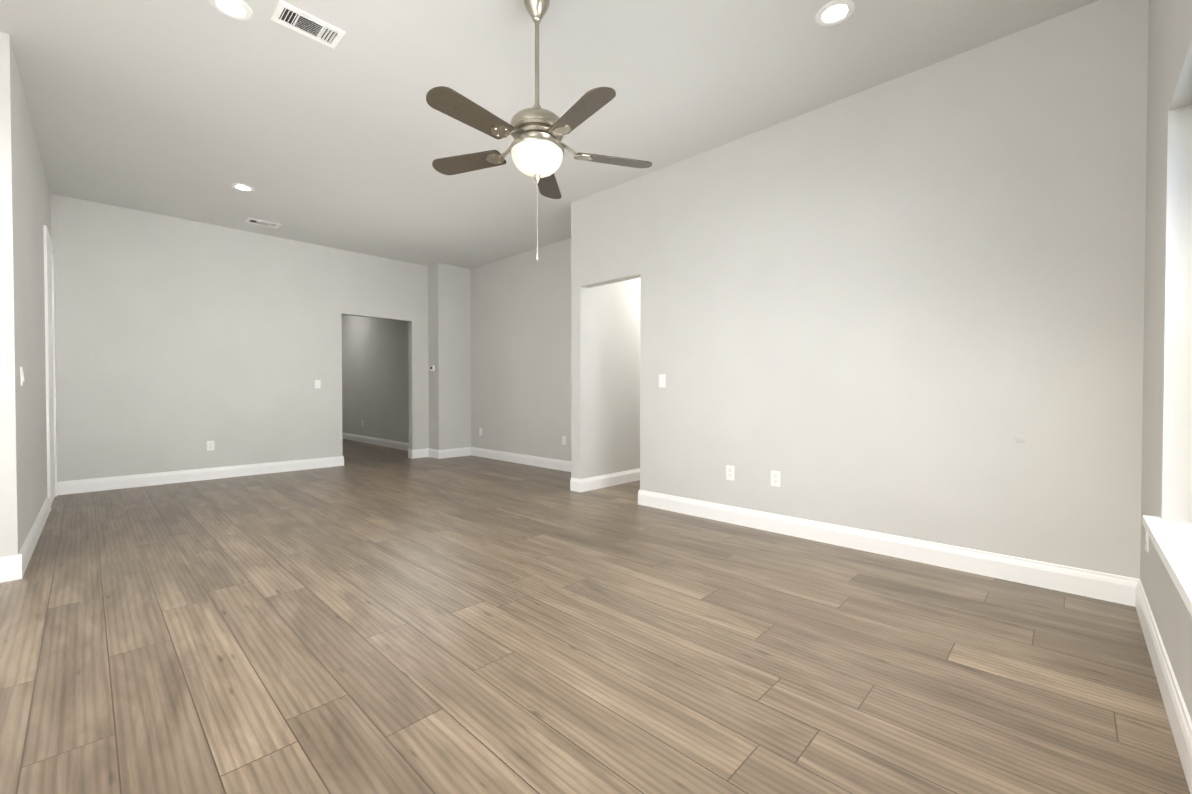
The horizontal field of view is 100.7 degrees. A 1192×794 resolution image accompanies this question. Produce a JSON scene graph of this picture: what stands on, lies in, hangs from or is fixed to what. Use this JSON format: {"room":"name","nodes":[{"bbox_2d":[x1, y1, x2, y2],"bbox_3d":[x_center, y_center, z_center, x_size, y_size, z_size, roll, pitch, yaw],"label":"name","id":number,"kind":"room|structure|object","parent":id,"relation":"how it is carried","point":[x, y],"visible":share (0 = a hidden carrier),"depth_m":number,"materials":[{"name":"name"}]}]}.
{"room":"empty living room","nodes":[
{"label":"empty living room","id":0,"kind":"room"},
{"bbox_2d":[0,32,50,556],"bbox_3d":[-4.399,-0.505,3.819,3.160,3.020,0.120,1,1,45],"label":"wall","id":1,"kind":"structure","parent":0,"point":[25,210],"depth_m":2.96,"materials":[{"name":"paint"}]},
{"bbox_2d":[0,554,21,582],"bbox_3d":[-4.570,0.970,1.374,0.015,0.136,3.882,1,1,44],"label":"baseboard","id":2,"kind":"structure","parent":1,"relation":"attached to","point":[10,566],"depth_m":2.74,"materials":[{"name":"white wood"}]},
{"bbox_2d":[20,367,24,385],"bbox_3d":[-3.453,-0.124,2.974,0.072,0.116,0.012,1,1,45],"label":"light switch","id":3,"kind":"object","parent":1,"relation":"attached to","point":[22,375],"visible":1,"depth_m":2.96,"materials":[{"name":"white plastic"}]},
{"bbox_2d":[18,496,49,577],"bbox_3d":[-4.003,0.941,3.538,0.015,0.136,2.175,-1,1,-45],"label":"baseboard","id":4,"kind":"structure","parent":1,"relation":"attached to","point":[29,545],"depth_m":3.29,"materials":[{"name":"white wood"}]},
{"bbox_2d":[43,225,56,510],"bbox_3d":[-5.101,-0.249,4.620,0.930,2.485,0.018,1,1,45],"label":"door frame","id":5,"kind":"structure","parent":1,"relation":"attached to","point":[50,370],"depth_m":4.57,"materials":[{"name":"white wood"}]},
{"bbox_2d":[50,193,428,481],"bbox_3d":[-4.152,-0.540,6.364,0.120,3.020,4.183,1,1,44],"label":"wall","id":6,"kind":"structure","parent":0,"point":[179,343],"depth_m":5.79,"materials":[{"name":"paint"}]},
{"bbox_2d":[57,456,343,494],"bbox_3d":[-4.505,0.908,5.922,0.015,0.136,2.788,1,1,44],"label":"baseboard","id":7,"kind":"structure","parent":6,"relation":"attached to","point":[150,479],"depth_m":5.70,"materials":[{"name":"white wood"}]},
{"bbox_2d":[207,441,213,450],"bbox_3d":[-4.571,0.577,5.854,0.007,0.116,0.072,1,1,44],"label":"electrical outlet","id":8,"kind":"object","parent":6,"relation":"attached to","point":[210,445],"visible":1,"depth_m":5.85,"materials":[{"name":"white plastic"}]},
{"bbox_2d":[315,380,320,387],"bbox_3d":[-3.764,-0.174,6.678,0.012,0.116,0.072,1,1,44],"label":"light switch","id":9,"kind":"object","parent":6,"relation":"attached to","point":[317,383],"visible":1,"depth_m":6.68,"materials":[{"name":"white plastic"}]},
{"bbox_2d":[428,448,435,457],"bbox_3d":[-2.551,0.884,7.736,0.310,0.136,0.015,1,1,44],"label":"baseboard","id":10,"kind":"structure","parent":6,"relation":"attached to","point":[431,452],"depth_m":7.75,"materials":[{"name":"white wood"}]},
{"bbox_2d":[342,315,408,442],"bbox_3d":[-4.088,-0.582,9.457,4.080,3.020,0.120,1,1,44],"label":"wall","id":11,"kind":"structure","parent":0,"point":[375,378],"depth_m":9.54,"materials":[{"name":"paint"}]},
{"bbox_2d":[342,432,427,455],"bbox_3d":[-4.135,0.861,9.428,4.080,0.136,0.015,1,1,44],"label":"baseboard","id":12,"kind":"structure","parent":11,"relation":"attached to","point":[364,439],"depth_m":9.25,"materials":[{"name":"white wood"}]},
{"bbox_2d":[428,263,470,449],"bbox_3d":[-2.346,-0.562,8.008,0.440,3.020,0.690,1,1,44],"label":"wall","id":13,"kind":"structure","parent":0,"point":[449,322],"depth_m":7.77,"materials":[{"name":"paint"}]},
{"bbox_2d":[436,447,471,458],"bbox_3d":[-2.243,0.883,7.806,0.015,0.136,0.545,1,1,44],"label":"baseboard","id":14,"kind":"structure","parent":13,"relation":"attached to","point":[466,451],"depth_m":7.80,"materials":[{"name":"white wood"}]},
{"bbox_2d":[471,238,570,460],"bbox_3d":[-0.827,-0.548,6.939,3.230,3.020,0.120,1,1,44],"label":"wall","id":15,"kind":"structure","parent":0,"point":[520,353],"depth_m":7.05,"materials":[{"name":"paint"}]},
{"bbox_2d":[472,447,570,471],"bbox_3d":[-0.874,0.895,6.911,3.230,0.136,0.015,1,1,44],"label":"baseboard","id":16,"kind":"structure","parent":15,"relation":"attached to","point":[556,464],"depth_m":7.04,"materials":[{"name":"white wood"}]},
{"bbox_2d":[562,436,565,444],"bbox_3d":[-0.421,0.569,6.475,0.072,0.116,0.007,1,1,44],"label":"outlet","id":17,"kind":"object","parent":15,"relation":"attached to","point":[563,440],"visible":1,"depth_m":6.47,"materials":[{"name":"white plastic"}]},
{"bbox_2d":[0,0,1098,268],"bbox_3d":[-3.279,-2.057,4.685,12.080,0.060,10.740,1,1,44],"label":"ceiling","id":18,"kind":"structure","parent":0,"point":[192,110],"depth_m":3.24,"materials":[{"name":"paint"}]},
{"bbox_2d":[209,0,252,19],"bbox_3d":[-1.864,-1.993,2.523,0.184,0.009,0.184,1,1,44],"label":"recessed light","id":19,"kind":"object","parent":18,"relation":"in","point":[238,9],"visible":1,"depth_m":2.53,"materials":[{"name":"white plastic"}]},
{"bbox_2d":[231,183,253,191],"bbox_3d":[-3.415,-2.024,4.775,0.184,0.009,0.184,1,1,44],"label":"recessed light","id":20,"kind":"object","parent":18,"relation":"in","point":[242,187],"visible":1,"depth_m":4.77,"materials":[{"name":"white plastic"}]},
{"bbox_2d":[245,217,280,227],"bbox_3d":[-3.901,-2.036,5.784,0.180,0.012,0.320,1,1,44],"label":"ceiling vent","id":21,"kind":"object","parent":18,"relation":"in","point":[262,222],"visible":0.98,"depth_m":5.78,"materials":[{"name":"white plastic"}]},
{"bbox_2d":[271,0,344,48],"bbox_3d":[-1.544,-1.993,2.652,0.175,0.012,0.310,1,1,44],"label":"ceiling vent","id":22,"kind":"object","parent":18,"relation":"in","point":[285,14],"visible":1,"depth_m":2.64,"materials":[{"name":"white plastic"}]},
{"bbox_2d":[426,0,651,259],"bbox_3d":[-0.307,-1.343,2.449,1.180,1.307,1.163,1,1,44],"label":"ceiling fan","id":23,"kind":"object","parent":18,"relation":"hanging from","point":[536,147],"visible":1,"depth_m":2.39,"materials":[{"name":"silver metal"}]},
{"bbox_2d":[815,0,854,25],"bbox_3d":[1.241,-1.994,2.565,0.184,0.009,0.184,1,1,44],"label":"recessed light","id":24,"kind":"object","parent":18,"relation":"in","point":[833,12],"visible":1,"depth_m":2.56,"materials":[{"name":"white plastic"}]},
{"bbox_2d":[0,439,1189,793],"bbox_3d":[-3.279,1.023,4.727,12.080,0.060,10.740,1,1,44],"label":"floor","id":25,"kind":"structure","parent":0,"point":[370,619],"depth_m":1.97,"materials":[{"name":"brown wood"}]},
{"bbox_2d":[589,278,639,476],"bbox_3d":[0.802,-0.538,6.202,0.140,3.020,2.680,1,1,44],"label":"wall","id":26,"kind":"structure","parent":0,"point":[614,377],"depth_m":5.49,"materials":[{"name":"paint"}]},
{"bbox_2d":[576,468,639,492],"bbox_3d":[0.811,0.906,6.119,0.015,0.136,2.815,1,1,44],"label":"baseboard","id":27,"kind":"structure","parent":26,"relation":"attached to","point":[602,481],"depth_m":5.40,"materials":[{"name":"white wood"}]},
{"bbox_2d":[571,0,1148,578],"bbox_3d":[1.238,-0.505,3.838,4.050,3.020,0.120,1,1,44],"label":"wall","id":28,"kind":"structure","parent":0,"point":[911,304],"depth_m":3.03,"materials":[{"name":"paint"}]},
{"bbox_2d":[659,374,665,386],"bbox_3d":[0.584,-0.143,4.381,0.072,0.116,0.012,1,1,44],"label":"light switch","id":29,"kind":"object","parent":28,"relation":"attached to","point":[662,380],"visible":1,"depth_m":4.38,"materials":[{"name":"white plastic"}]},
{"bbox_2d":[726,465,734,480],"bbox_3d":[1.068,0.603,3.929,0.072,0.116,0.007,1,1,44],"label":"electrical outlet","id":30,"kind":"object","parent":28,"relation":"attached to","point":[730,472],"visible":1,"depth_m":3.92,"materials":[{"name":"white plastic"}]},
{"bbox_2d":[771,470,779,486],"bbox_3d":[1.335,0.607,3.672,0.072,0.116,0.007,1,1,44],"label":"electrical outlet","id":31,"kind":"object","parent":28,"relation":"attached to","point":[775,478],"visible":1,"depth_m":3.67,"materials":[{"name":"white plastic"}]},
{"bbox_2d":[638,490,1131,604],"bbox_3d":[1.510,0.941,3.501,3.105,0.136,0.015,1,1,44],"label":"baseboard","id":32,"kind":"structure","parent":28,"relation":"attached to","point":[1124,590],"depth_m":3.02,"materials":[{"name":"white wood"}]},
{"bbox_2d":[1015,435,1025,442],"bbox_3d":[2.329,0.230,2.710,0.048,0.048,0.004,1,1,44],"label":"cap","id":33,"kind":"object","parent":28,"relation":"attached to","point":[1020,438],"visible":1,"depth_m":2.71,"materials":[{"name":"paint"}]},
{"bbox_2d":[1140,0,1191,720],"bbox_3d":[0.082,-0.448,-0.395,0.160,3.020,7.820,1,1,44],"label":"wall","id":34,"kind":"structure","parent":0,"point":[1166,490],"depth_m":1.84,"materials":[{"name":"paint"}]},
{"bbox_2d":[1145,530,1148,552],"bbox_3d":[2.444,0.627,2.191,0.007,0.116,0.072,1,1,44],"label":"outlet","id":35,"kind":"object","parent":34,"relation":"attached to","point":[1146,541],"visible":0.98,"depth_m":2.17,"materials":[{"name":"white plastic"}]},
{"bbox_2d":[1128,578,1191,793],"bbox_3d":[-0.022,0.994,-0.358,0.015,0.136,7.700,1,1,44],"label":"baseboard","id":36,"kind":"structure","parent":34,"relation":"attached to","point":[1180,721],"depth_m":1.64,"materials":[{"name":"white wood"}]},
{"bbox_2d":[1142,515,1191,616],"bbox_3d":[1.524,0.524,1.201,0.130,0.103,1.920,1,1,44],"label":"window sill","id":37,"kind":"structure","parent":34,"relation":"attached to","point":[1171,541],"depth_m":1.53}
]}

